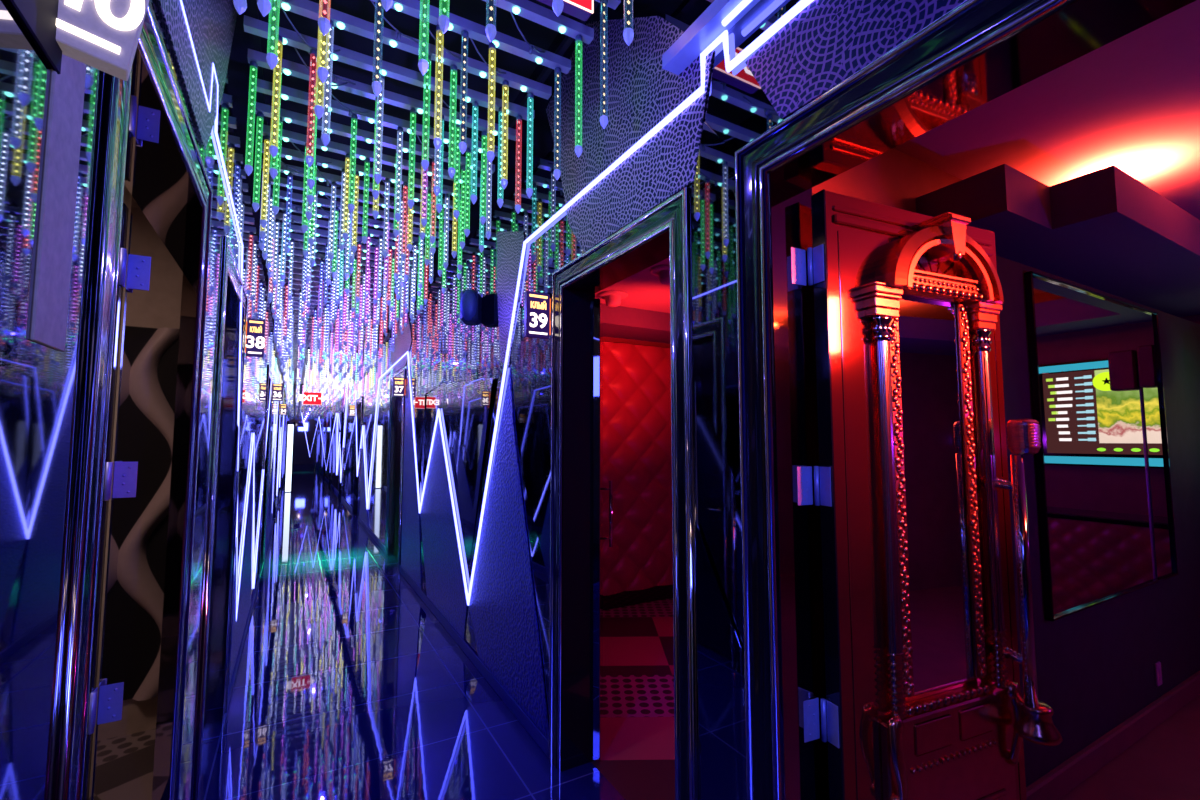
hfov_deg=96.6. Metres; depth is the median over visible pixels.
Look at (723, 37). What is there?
strip
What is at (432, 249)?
tube
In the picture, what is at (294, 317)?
ceiling slat
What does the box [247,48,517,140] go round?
ceiling slat
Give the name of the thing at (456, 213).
tube
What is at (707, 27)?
trim
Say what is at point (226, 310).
door leaf
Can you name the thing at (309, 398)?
exit sign
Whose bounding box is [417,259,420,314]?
tube
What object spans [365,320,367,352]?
tube
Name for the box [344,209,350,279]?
tube
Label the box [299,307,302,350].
tube
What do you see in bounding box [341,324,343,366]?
tube
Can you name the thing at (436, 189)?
tube
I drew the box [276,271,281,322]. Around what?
tube
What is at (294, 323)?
ceiling slat
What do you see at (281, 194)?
ceiling slat
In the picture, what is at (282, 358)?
tube
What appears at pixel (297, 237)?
ceiling slat
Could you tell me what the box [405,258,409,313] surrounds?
tube
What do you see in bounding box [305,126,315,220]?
tube
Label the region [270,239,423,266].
ceiling slat
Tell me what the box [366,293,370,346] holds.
tube
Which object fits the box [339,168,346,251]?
tube
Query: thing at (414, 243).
tube
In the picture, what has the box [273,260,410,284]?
ceiling slat
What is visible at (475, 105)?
tube
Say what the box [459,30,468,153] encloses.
tube
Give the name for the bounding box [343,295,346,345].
tube
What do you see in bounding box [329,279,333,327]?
tube
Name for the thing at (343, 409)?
door
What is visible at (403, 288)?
tube
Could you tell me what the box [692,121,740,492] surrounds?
mirror facet
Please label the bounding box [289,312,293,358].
tube
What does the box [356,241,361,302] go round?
tube
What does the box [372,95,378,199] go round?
tube
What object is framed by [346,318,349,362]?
tube
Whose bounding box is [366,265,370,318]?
tube
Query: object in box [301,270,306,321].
tube
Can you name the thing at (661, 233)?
door frame
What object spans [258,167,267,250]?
tube
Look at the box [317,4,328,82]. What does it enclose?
tube
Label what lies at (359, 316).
tube
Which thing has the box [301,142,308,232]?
tube
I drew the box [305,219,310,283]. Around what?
tube
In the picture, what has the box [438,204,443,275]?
tube
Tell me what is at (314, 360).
tube
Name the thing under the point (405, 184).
tube
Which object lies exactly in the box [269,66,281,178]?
tube
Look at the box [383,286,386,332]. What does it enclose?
tube
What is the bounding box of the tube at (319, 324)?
[318,277,323,326]
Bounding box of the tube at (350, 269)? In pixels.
[348,203,353,273]
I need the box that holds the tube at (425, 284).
[424,244,428,303]
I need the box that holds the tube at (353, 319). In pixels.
[351,270,355,321]
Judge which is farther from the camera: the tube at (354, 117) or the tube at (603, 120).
the tube at (354, 117)
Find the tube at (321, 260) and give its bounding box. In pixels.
[318,259,323,313]
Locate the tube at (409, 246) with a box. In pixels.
[407,169,413,251]
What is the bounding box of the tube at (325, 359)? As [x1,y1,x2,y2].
[324,316,326,360]
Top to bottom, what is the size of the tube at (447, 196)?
0.513 m
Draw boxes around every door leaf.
[204,310,226,722]
[394,397,401,557]
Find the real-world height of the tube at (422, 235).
0.513 m
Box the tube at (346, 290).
[345,231,350,294]
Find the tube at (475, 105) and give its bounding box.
[470,101,478,203]
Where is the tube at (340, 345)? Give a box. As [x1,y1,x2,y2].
[339,295,343,348]
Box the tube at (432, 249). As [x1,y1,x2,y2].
[430,173,435,254]
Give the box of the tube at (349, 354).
[348,308,350,356]
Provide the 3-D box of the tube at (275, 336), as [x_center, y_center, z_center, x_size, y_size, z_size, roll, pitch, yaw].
[-3.352,-0.921,5.547,0.035,0.616,0.035,3,-5,-32]
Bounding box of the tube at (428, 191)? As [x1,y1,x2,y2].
[425,189,430,265]
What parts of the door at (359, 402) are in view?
molding, casing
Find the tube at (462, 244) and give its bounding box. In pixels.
[460,166,465,248]
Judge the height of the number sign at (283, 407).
0.225 m
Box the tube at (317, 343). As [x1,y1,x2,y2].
[316,343,319,378]
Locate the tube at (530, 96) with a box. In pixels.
[526,92,533,197]
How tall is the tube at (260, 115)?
0.513 m
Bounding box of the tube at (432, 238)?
[430,158,435,243]
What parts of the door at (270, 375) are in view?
molding, casing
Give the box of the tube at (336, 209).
[331,207,338,277]
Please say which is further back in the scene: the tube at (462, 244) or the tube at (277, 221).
the tube at (277, 221)
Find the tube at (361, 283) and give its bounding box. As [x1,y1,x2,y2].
[358,282,362,330]
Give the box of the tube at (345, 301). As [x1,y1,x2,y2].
[342,286,346,332]
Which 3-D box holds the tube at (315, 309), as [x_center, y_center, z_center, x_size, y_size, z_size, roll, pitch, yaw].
[-3.542,-0.839,6.642,0.035,0.616,0.035,1,-4,-16]
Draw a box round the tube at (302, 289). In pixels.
[300,256,304,312]
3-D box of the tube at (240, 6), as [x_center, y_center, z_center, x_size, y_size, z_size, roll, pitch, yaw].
[-0.958,-1.280,1.440,0.030,0.513,0.030,3,-5,-32]
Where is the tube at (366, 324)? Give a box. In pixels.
[364,278,367,326]
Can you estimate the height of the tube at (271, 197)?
0.513 m
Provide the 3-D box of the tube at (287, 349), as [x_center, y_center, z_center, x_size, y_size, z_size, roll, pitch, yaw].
[-3.673,-0.864,6.306,0.035,0.616,0.035,3,-5,-32]
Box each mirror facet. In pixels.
[410,330,446,491]
[446,377,492,566]
[511,300,551,582]
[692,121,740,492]
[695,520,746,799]
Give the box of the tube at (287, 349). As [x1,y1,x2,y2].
[286,301,290,351]
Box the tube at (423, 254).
[420,253,424,309]
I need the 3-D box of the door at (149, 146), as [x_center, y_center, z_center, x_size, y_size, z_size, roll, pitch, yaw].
[-1.114,0.423,1.202,0.183,2.335,1.060,2,-5,-30]
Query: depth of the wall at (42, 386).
0.73 m
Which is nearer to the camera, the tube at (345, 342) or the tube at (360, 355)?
the tube at (345, 342)
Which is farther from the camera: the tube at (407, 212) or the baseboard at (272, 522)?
the baseboard at (272, 522)
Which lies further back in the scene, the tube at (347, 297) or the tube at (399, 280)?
the tube at (347, 297)
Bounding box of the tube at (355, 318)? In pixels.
[353,318,355,362]
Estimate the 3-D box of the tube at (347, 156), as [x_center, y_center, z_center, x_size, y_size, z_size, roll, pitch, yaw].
[-1.448,-1.159,3.059,0.030,0.513,0.030,4,-6,-41]
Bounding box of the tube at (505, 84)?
[501,80,508,188]
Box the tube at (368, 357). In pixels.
[367,313,370,359]
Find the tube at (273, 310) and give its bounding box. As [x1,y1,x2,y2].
[271,258,277,313]
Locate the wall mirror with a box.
[1024,271,1177,620]
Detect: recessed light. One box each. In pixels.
[598,290,627,306]
[650,264,669,284]
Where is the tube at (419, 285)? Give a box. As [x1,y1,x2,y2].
[418,223,423,289]
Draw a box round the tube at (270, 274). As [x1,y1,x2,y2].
[267,211,274,277]
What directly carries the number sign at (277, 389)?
attached to the wall at (42, 386)
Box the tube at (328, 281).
[326,217,331,285]
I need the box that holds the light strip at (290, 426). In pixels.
[284,422,294,491]
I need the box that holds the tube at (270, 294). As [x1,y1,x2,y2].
[268,235,274,297]
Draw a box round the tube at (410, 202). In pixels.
[407,108,416,208]
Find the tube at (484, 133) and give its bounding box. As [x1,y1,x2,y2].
[480,131,486,224]
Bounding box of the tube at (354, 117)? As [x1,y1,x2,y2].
[348,114,357,212]
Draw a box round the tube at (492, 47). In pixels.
[487,42,495,162]
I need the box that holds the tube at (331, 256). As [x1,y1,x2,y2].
[328,181,336,259]
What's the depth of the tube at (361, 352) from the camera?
6.50 m
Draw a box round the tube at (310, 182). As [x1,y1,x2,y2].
[307,82,317,188]
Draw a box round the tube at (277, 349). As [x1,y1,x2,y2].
[276,300,279,351]
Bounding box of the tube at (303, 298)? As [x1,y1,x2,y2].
[302,241,307,301]
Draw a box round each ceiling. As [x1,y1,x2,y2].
[247,0,569,297]
[595,257,669,312]
[893,0,1199,219]
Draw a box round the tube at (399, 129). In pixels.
[394,126,402,221]
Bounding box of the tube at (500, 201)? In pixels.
[497,107,503,207]
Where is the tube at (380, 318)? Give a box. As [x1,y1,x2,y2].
[378,318,380,362]
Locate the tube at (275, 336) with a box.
[274,282,277,339]
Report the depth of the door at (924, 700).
1.51 m
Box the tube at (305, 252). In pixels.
[303,177,308,257]
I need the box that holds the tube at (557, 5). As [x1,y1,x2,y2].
[552,0,563,16]
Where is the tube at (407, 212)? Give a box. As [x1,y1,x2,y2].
[404,211,409,280]
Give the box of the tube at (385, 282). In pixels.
[383,218,389,285]
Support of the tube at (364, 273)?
hanging from the rail at (253, 3)
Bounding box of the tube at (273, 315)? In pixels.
[272,265,277,318]
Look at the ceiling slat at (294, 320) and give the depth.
7.57 m
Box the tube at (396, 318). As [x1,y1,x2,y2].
[395,288,398,321]
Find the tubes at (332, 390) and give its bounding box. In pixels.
[283,342,358,406]
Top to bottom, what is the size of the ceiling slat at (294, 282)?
0.124 m
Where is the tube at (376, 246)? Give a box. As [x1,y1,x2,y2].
[373,244,378,303]
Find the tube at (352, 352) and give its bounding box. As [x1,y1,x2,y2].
[350,305,354,354]
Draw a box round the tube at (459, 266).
[457,197,461,270]
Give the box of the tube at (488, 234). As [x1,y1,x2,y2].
[485,162,491,239]
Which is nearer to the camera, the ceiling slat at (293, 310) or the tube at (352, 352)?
the tube at (352, 352)
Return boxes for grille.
[460,290,476,320]
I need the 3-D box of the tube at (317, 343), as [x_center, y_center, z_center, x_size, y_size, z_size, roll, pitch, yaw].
[-4.777,-0.659,9.057,0.035,0.616,0.035,1,-4,-16]
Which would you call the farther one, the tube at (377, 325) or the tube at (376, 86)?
the tube at (377, 325)
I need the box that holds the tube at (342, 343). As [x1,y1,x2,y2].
[340,305,343,353]
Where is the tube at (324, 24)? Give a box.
[318,0,330,35]
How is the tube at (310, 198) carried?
hanging from the rail at (253, 3)
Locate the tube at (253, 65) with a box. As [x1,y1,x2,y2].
[244,61,257,175]
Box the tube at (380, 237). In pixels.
[377,236,382,297]
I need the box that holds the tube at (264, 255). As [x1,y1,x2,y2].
[262,181,270,259]
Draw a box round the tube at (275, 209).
[272,116,282,214]
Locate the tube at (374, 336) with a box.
[373,307,376,355]
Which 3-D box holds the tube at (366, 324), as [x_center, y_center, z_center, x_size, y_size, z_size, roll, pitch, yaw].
[-2.354,-0.984,5.401,0.030,0.513,0.030,4,-6,-41]
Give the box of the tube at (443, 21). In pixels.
[438,0,449,32]
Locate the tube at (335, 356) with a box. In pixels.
[334,310,337,357]
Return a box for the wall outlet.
[1155,662,1161,685]
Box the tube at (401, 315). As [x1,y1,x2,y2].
[400,264,404,317]
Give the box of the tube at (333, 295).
[331,278,335,323]
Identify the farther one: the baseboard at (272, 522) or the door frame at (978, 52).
the baseboard at (272, 522)
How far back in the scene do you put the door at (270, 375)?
6.59 m
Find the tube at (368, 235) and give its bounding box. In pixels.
[365,234,370,296]
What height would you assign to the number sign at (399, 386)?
0.225 m
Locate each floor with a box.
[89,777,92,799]
[200,490,1199,799]
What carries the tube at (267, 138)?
hanging from the rail at (253, 3)
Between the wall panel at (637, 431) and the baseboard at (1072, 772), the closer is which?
the baseboard at (1072, 772)
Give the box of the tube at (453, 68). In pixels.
[448,64,456,177]
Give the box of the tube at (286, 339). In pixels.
[284,339,286,374]
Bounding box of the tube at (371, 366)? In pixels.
[370,327,373,368]
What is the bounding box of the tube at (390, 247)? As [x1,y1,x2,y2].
[387,246,391,305]
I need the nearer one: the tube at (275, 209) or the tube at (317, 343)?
the tube at (275, 209)
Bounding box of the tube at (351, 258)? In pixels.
[349,185,354,262]
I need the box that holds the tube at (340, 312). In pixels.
[339,261,343,315]
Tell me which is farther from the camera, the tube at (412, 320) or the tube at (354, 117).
the tube at (412, 320)
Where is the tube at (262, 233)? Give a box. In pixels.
[259,151,269,239]
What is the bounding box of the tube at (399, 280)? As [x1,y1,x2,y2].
[396,240,400,300]
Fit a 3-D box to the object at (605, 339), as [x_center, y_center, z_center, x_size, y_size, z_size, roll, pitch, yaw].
[0.423,0.436,5.156,3.340,2.900,0.070,2,-5,-30]
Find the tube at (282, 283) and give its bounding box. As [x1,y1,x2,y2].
[280,219,286,286]
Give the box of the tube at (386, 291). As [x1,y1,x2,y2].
[384,291,387,335]
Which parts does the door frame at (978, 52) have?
molding, casing, molding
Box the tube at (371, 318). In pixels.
[369,317,372,361]
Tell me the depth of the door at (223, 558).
2.90 m
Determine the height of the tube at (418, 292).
0.513 m
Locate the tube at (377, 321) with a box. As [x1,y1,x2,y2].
[376,274,380,324]
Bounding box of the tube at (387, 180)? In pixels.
[383,178,389,257]
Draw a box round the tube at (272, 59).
[266,0,279,68]
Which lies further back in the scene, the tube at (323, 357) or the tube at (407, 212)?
the tube at (323, 357)
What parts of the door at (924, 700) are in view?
raised molding, mirror pane, microphone handle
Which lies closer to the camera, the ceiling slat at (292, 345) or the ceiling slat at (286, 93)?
the ceiling slat at (286, 93)
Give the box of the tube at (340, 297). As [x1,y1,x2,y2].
[338,240,344,300]
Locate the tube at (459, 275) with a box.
[457,209,461,279]
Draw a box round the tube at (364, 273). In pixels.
[361,272,365,322]
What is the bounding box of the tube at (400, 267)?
[398,197,403,270]
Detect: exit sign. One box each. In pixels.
[299,336,324,404]
[537,0,593,20]
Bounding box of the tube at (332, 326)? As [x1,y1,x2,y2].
[330,326,333,367]
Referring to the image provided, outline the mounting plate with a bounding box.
[7,0,61,73]
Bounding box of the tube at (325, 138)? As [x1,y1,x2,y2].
[321,19,333,146]
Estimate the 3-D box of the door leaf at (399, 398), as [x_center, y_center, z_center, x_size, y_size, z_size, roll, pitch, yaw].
[-2.486,0.883,6.691,0.094,2.217,0.818,2,-5,-30]
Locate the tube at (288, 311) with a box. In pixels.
[287,273,291,323]
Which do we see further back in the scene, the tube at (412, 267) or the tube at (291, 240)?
the tube at (412, 267)
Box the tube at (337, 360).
[336,318,339,362]
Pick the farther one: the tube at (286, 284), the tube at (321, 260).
the tube at (286, 284)
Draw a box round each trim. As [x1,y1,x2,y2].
[600,303,670,343]
[662,0,759,74]
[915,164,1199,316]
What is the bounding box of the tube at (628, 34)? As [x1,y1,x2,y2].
[623,0,633,45]
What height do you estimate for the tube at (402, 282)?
0.513 m
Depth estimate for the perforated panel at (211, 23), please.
1.57 m
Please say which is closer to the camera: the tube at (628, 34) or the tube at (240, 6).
the tube at (240, 6)
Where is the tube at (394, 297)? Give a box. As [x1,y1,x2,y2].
[391,296,395,348]
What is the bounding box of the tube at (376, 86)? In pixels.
[372,0,383,95]
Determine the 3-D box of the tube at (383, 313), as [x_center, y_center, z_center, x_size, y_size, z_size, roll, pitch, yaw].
[-1.981,-1.020,4.921,0.030,0.513,0.030,1,-4,-16]
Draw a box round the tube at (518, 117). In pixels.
[515,115,521,213]
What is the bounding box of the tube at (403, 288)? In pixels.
[400,288,404,333]
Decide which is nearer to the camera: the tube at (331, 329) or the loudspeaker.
the loudspeaker
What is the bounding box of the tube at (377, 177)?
[374,73,384,183]
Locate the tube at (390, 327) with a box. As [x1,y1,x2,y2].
[389,281,391,329]
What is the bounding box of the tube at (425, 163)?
[421,54,430,170]
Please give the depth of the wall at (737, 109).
2.98 m
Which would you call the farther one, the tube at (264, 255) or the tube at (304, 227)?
the tube at (264, 255)
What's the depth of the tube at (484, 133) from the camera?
2.83 m
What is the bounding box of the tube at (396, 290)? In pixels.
[395,231,399,294]
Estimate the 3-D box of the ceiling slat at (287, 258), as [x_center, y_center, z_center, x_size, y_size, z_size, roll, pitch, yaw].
[-2.471,-1.233,5.218,1.240,0.124,0.214,2,-5,-30]
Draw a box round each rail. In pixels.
[249,0,278,266]
[393,0,598,292]
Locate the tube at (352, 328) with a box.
[350,300,354,351]
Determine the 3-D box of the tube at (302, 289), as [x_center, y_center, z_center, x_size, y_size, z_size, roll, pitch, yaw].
[-2.646,-1.030,4.773,0.030,0.513,0.030,2,-5,-24]
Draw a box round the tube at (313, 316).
[310,315,314,360]
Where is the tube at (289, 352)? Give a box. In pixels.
[288,305,293,354]
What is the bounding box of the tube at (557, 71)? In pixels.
[553,67,560,179]
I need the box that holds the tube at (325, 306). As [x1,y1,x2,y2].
[323,305,326,354]
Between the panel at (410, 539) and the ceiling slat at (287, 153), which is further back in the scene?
the panel at (410, 539)
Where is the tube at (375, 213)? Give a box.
[372,124,381,219]
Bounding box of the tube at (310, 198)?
[307,103,317,204]
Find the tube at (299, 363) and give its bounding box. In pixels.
[298,326,300,365]
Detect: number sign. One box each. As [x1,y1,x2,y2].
[56,0,148,80]
[245,318,265,357]
[272,383,282,400]
[280,404,286,414]
[348,405,355,415]
[392,377,405,396]
[524,291,551,338]
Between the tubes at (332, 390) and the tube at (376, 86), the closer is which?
the tube at (376, 86)
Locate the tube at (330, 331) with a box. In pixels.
[329,331,331,370]
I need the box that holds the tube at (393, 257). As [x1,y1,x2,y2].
[390,256,394,311]
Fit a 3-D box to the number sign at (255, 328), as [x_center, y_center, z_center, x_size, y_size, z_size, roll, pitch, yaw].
[-2.064,-0.371,3.192,0.113,0.225,0.034,2,-5,-30]
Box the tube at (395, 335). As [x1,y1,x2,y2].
[394,293,396,337]
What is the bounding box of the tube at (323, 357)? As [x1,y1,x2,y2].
[322,312,326,359]
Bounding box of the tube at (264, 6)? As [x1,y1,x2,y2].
[257,0,270,16]
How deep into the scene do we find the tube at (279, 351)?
6.45 m
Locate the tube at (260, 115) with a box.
[252,112,263,211]
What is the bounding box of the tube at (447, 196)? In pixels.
[443,194,449,268]
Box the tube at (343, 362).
[342,333,345,364]
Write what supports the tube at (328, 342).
hanging from the ceiling slat at (310, 339)
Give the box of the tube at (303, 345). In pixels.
[302,324,305,347]
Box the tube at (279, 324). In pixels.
[278,278,282,326]
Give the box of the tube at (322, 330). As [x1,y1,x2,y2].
[321,330,323,369]
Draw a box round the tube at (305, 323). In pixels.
[303,275,307,325]
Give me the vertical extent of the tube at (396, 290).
0.513 m
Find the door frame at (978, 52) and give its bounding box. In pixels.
[734,0,1195,799]
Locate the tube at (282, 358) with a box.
[281,315,284,360]
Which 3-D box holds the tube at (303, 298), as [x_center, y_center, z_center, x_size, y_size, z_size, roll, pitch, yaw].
[-2.431,-1.057,4.415,0.030,0.513,0.030,1,-4,-16]
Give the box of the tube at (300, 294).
[297,290,301,344]
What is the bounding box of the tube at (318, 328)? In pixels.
[317,284,319,330]
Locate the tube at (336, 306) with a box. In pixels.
[334,267,337,319]
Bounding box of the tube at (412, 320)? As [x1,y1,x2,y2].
[411,272,413,323]
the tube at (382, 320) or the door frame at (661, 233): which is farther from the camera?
the tube at (382, 320)
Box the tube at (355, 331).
[354,301,357,333]
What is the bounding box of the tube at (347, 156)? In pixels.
[342,153,350,240]
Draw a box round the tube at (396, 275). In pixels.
[394,212,399,279]
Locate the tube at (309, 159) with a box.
[305,49,317,166]
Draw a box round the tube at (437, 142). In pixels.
[433,25,443,149]
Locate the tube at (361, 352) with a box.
[360,305,363,354]
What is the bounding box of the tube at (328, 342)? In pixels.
[325,342,328,377]
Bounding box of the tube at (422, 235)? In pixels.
[420,153,426,240]
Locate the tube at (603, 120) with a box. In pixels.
[599,0,607,128]
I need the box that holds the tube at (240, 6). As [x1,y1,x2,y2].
[233,0,246,14]
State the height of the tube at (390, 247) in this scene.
0.513 m
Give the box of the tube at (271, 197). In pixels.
[266,195,273,269]
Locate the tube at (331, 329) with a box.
[330,284,333,331]
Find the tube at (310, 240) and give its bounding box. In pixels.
[308,161,316,245]
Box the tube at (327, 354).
[326,309,329,356]
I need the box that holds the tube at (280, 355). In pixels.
[279,308,283,356]
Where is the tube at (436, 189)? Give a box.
[433,90,442,195]
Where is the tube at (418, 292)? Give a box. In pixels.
[417,233,420,296]
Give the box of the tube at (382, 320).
[380,320,383,360]
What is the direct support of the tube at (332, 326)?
hanging from the rail at (253, 3)
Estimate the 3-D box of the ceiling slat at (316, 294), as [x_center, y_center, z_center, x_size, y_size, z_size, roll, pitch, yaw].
[-3.046,-1.194,6.227,1.240,0.051,0.042,2,-5,-30]
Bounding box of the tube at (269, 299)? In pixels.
[268,244,273,303]
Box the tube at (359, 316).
[358,316,359,361]
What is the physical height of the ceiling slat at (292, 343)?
0.051 m
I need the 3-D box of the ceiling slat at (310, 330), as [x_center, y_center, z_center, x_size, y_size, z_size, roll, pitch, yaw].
[-4.179,-1.045,8.209,1.240,0.051,0.042,2,-5,-30]
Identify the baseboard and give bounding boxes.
[227,574,259,708]
[264,522,272,558]
[341,497,351,511]
[358,516,384,552]
[399,565,548,756]
[1026,670,1199,799]
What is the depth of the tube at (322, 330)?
7.98 m
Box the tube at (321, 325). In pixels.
[319,325,322,366]
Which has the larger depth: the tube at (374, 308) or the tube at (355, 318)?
the tube at (355, 318)
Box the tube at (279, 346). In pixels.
[278,297,282,349]
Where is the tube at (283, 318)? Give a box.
[280,318,283,362]
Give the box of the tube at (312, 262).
[310,190,317,266]
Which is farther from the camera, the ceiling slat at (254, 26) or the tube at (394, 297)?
the tube at (394, 297)
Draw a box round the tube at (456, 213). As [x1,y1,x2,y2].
[453,124,460,218]
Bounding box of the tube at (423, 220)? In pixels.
[421,134,428,226]
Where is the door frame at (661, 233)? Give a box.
[549,187,697,799]
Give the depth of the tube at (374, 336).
6.59 m
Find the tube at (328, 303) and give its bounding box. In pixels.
[325,302,329,352]
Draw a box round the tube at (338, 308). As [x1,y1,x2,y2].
[335,307,339,355]
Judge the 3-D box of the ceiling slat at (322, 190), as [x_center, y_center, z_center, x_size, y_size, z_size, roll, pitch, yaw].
[-1.612,-1.364,3.725,1.228,0.084,0.307,2,-5,-19]
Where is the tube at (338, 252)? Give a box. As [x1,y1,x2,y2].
[335,246,340,304]
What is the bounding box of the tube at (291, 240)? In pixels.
[288,239,293,300]
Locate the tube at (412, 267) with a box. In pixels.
[410,266,413,319]
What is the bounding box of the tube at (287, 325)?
[286,279,291,327]
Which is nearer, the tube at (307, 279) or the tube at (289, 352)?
the tube at (307, 279)
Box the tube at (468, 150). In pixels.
[464,148,470,236]
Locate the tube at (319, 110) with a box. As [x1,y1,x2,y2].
[314,0,323,118]
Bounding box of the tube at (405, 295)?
[404,250,408,307]
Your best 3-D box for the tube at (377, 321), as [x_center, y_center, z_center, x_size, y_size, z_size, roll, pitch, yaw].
[-2.183,-0.993,5.276,0.030,0.513,0.030,2,-5,-24]
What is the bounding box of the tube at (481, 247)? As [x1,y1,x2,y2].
[479,170,484,252]
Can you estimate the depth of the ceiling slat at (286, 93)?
2.71 m
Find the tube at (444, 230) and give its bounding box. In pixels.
[442,229,445,293]
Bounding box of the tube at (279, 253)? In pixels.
[276,252,281,309]
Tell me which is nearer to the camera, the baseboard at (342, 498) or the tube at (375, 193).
the tube at (375, 193)
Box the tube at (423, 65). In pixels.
[418,0,429,74]
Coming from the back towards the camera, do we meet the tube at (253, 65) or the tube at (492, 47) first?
the tube at (253, 65)
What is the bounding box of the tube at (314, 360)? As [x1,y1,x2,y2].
[313,318,317,362]
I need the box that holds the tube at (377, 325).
[374,325,377,366]
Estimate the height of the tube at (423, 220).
0.513 m
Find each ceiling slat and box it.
[243,8,534,121]
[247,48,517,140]
[251,77,506,157]
[254,101,494,173]
[256,123,481,188]
[260,142,474,198]
[261,159,465,210]
[262,174,458,220]
[266,188,451,230]
[268,200,443,238]
[268,210,438,249]
[268,220,430,253]
[269,0,551,99]
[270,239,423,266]
[273,230,430,260]
[273,253,411,284]
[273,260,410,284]
[273,267,405,289]
[274,246,418,273]
[276,284,395,301]
[276,288,387,304]
[277,272,400,292]
[277,279,399,296]
[279,297,389,312]
[280,292,389,308]
[282,301,380,314]
[283,305,380,317]
[283,309,380,321]
[283,312,380,324]
[284,341,358,347]
[286,319,373,329]
[286,321,373,331]
[286,325,365,333]
[286,329,367,338]
[286,332,367,340]
[286,335,363,342]
[288,339,363,346]
[288,346,338,351]
[289,327,364,335]
[292,337,364,344]
[292,343,357,349]
[292,345,357,350]
[293,316,378,326]
[370,0,570,73]
[483,0,593,43]
[595,0,620,9]
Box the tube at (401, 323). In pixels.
[399,287,403,329]
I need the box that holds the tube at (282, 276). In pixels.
[280,210,287,280]
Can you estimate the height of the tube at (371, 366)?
0.616 m
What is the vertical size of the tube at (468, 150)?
0.513 m
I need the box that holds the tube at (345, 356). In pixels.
[344,312,348,358]
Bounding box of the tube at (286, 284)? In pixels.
[283,283,288,340]
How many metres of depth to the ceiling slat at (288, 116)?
2.91 m
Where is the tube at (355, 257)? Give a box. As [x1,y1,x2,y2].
[351,256,356,311]
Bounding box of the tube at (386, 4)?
[381,0,392,10]
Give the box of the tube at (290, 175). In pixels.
[284,172,292,253]
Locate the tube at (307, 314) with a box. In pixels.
[305,276,310,317]
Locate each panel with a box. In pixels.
[158,0,236,149]
[229,444,253,685]
[265,403,274,548]
[359,442,367,525]
[391,303,411,372]
[401,373,420,588]
[420,418,466,638]
[469,369,548,739]
[497,231,523,367]
[546,16,712,251]
[603,342,672,609]
[745,0,965,118]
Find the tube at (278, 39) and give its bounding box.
[269,35,282,157]
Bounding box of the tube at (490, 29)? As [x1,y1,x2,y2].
[485,0,496,41]
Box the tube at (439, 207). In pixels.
[436,114,443,212]
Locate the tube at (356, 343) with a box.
[354,292,358,345]
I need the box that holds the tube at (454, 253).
[452,178,456,257]
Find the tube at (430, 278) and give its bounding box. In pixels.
[429,217,433,282]
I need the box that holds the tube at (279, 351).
[278,304,283,353]
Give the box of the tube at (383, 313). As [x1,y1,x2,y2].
[382,262,386,315]
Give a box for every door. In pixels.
[54,0,212,799]
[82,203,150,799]
[194,236,247,799]
[258,364,272,579]
[273,401,279,521]
[338,408,344,496]
[352,396,362,519]
[385,369,405,570]
[791,189,1062,799]
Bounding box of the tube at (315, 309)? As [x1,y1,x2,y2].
[312,308,316,356]
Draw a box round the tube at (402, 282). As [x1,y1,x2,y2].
[401,221,406,287]
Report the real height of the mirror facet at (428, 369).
1.600 m
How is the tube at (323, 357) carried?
hanging from the rail at (253, 3)
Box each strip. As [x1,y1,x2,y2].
[30,54,86,351]
[180,0,283,620]
[301,413,336,468]
[336,0,813,605]
[721,0,752,26]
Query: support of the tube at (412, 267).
hanging from the rail at (253, 3)
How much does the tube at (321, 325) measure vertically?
0.616 m
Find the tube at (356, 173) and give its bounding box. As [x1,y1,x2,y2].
[351,171,358,252]
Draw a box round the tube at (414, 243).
[412,242,416,302]
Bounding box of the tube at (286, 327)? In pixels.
[283,327,286,367]
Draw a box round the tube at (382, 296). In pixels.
[379,295,383,347]
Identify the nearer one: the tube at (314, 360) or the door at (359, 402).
the tube at (314, 360)
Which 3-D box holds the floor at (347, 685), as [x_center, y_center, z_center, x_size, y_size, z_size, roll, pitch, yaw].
[-1.658,2.143,8.011,6.050,0.080,20.200,2,-5,-30]
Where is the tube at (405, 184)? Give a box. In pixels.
[401,182,407,260]
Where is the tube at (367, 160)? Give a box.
[362,158,369,243]
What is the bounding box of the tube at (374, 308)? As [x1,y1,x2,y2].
[373,280,376,328]
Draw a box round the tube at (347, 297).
[345,281,349,329]
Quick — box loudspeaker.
[460,290,481,325]
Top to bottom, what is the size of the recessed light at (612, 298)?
0.092 m
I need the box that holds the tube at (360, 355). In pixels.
[359,309,362,357]
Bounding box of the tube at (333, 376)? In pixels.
[332,342,334,378]
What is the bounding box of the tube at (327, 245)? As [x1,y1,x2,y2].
[323,244,328,303]
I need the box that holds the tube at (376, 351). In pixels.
[375,303,377,352]
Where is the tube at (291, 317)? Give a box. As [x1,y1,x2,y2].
[288,294,293,347]
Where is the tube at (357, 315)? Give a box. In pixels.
[355,265,360,317]
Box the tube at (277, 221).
[272,219,279,286]
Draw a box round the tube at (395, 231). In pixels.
[393,149,400,237]
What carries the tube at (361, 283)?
hanging from the rail at (253, 3)
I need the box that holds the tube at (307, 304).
[306,251,311,307]
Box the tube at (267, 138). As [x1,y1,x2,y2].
[260,135,270,227]
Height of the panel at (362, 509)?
1.620 m
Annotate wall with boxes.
[0,0,284,799]
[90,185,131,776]
[281,384,337,491]
[335,0,829,799]
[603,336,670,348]
[812,148,961,212]
[812,193,1199,786]
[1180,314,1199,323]
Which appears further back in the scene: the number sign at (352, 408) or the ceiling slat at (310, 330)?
the number sign at (352, 408)
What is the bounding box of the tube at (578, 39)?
[575,35,582,157]

